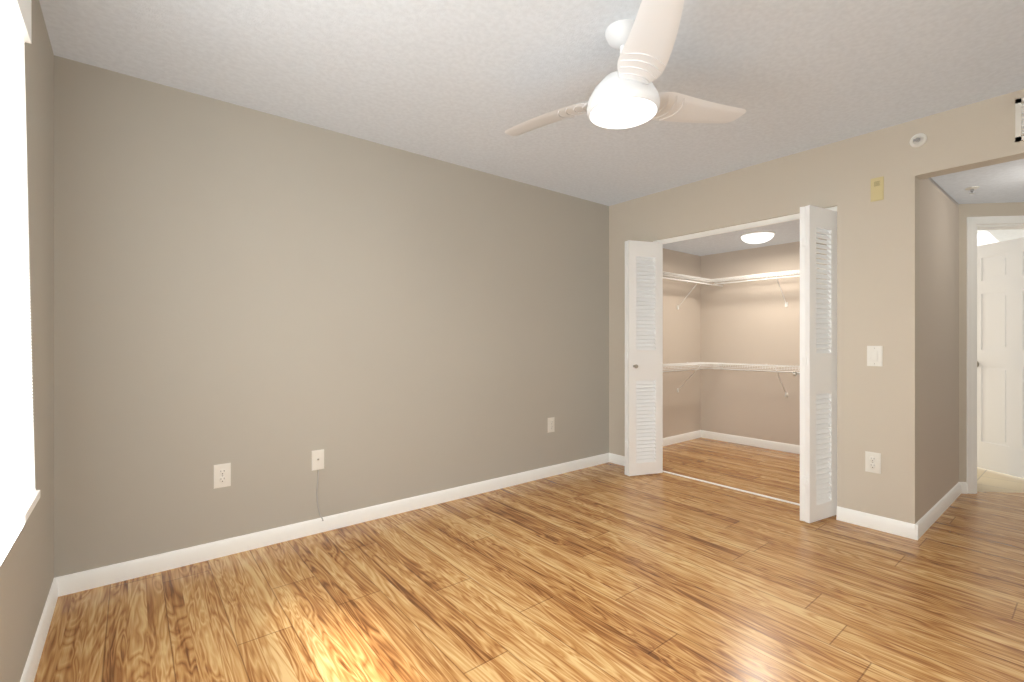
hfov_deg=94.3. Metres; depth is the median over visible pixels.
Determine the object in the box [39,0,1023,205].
ceiling
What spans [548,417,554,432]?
electrical outlet
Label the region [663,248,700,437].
wall
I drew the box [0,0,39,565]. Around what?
window
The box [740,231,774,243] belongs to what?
ceiling light
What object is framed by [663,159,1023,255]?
ceiling
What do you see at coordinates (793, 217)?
track rail
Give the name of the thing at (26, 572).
wall
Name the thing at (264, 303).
wall
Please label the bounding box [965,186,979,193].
sprinkler
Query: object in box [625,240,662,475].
bifold door
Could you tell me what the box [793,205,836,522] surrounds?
bifold door
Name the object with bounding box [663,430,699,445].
baseboard
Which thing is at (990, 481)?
floor
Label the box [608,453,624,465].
baseboard
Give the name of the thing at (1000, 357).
door leaf
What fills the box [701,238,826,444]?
wall
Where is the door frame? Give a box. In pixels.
[967,216,1023,493]
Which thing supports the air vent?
in the wall at (878, 283)
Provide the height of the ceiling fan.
0.376 m
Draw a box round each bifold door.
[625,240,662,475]
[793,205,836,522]
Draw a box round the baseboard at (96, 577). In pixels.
[55,453,607,594]
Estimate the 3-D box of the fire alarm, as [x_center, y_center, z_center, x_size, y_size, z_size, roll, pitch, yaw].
[2.231,-0.928,2.902,0.008,0.142,0.066,0,0,-39]
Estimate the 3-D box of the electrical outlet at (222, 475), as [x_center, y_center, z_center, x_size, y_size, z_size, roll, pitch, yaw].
[-1.552,0.722,2.544,0.078,0.125,0.009,0,0,-39]
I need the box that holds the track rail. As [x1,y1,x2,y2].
[653,206,836,243]
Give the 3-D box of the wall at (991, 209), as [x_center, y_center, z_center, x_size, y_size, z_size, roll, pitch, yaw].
[4.217,-0.093,3.564,1.660,2.490,0.115,0,0,6]
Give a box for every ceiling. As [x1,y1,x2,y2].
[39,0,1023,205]
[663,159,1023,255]
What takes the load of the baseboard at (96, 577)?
attached to the wall at (264, 303)
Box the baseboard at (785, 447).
[700,430,799,453]
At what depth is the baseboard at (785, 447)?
5.21 m
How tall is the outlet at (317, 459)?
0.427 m
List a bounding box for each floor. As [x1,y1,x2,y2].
[34,437,1023,681]
[977,467,1023,492]
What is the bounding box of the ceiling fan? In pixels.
[505,0,745,135]
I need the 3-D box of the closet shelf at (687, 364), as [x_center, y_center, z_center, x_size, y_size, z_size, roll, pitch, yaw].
[1.592,0.414,4.958,1.320,0.336,0.330,0,0,-39]
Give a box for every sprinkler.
[909,133,926,147]
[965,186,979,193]
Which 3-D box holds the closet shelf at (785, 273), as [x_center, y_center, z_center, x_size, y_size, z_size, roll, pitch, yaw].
[2.827,-0.526,4.737,0.330,0.336,2.220,0,0,-39]
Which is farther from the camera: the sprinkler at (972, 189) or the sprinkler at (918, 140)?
the sprinkler at (972, 189)
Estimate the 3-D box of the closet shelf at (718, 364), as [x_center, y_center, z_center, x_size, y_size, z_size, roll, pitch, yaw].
[2.827,0.414,4.737,0.330,0.336,2.220,0,0,-39]
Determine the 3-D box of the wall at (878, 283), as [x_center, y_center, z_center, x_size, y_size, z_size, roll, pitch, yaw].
[2.041,-0.068,3.238,0.115,2.440,3.420,0,0,-39]
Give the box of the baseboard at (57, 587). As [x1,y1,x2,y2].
[20,576,63,681]
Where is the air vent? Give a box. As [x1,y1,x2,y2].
[1015,97,1023,141]
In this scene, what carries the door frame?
attached to the wall at (991, 209)
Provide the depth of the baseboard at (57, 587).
1.79 m
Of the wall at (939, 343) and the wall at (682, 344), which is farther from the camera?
the wall at (682, 344)
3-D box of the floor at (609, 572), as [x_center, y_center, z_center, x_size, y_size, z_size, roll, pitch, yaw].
[1.478,1.152,2.832,6.635,0.001,3.730,0,0,-39]
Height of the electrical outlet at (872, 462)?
0.125 m
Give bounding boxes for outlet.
[214,463,230,488]
[312,449,323,520]
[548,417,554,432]
[865,451,880,473]
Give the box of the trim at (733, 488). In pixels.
[663,471,799,505]
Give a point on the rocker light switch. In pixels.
(874, 355)
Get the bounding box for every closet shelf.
[663,272,712,308]
[663,362,712,391]
[713,268,826,306]
[713,362,799,396]
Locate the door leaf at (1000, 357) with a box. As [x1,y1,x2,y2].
[977,237,1023,477]
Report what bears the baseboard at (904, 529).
attached to the wall at (878, 283)
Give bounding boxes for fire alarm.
[871,176,883,201]
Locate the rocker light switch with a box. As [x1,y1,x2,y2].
[867,346,882,365]
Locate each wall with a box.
[0,0,53,681]
[54,55,608,577]
[609,89,1023,523]
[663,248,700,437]
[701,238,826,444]
[920,178,958,518]
[959,202,1023,482]
[977,232,998,245]
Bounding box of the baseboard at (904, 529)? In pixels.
[836,506,915,539]
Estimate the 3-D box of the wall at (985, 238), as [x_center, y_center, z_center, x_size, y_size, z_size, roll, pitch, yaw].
[5.530,-0.068,5.855,0.100,2.440,3.380,0,0,-39]

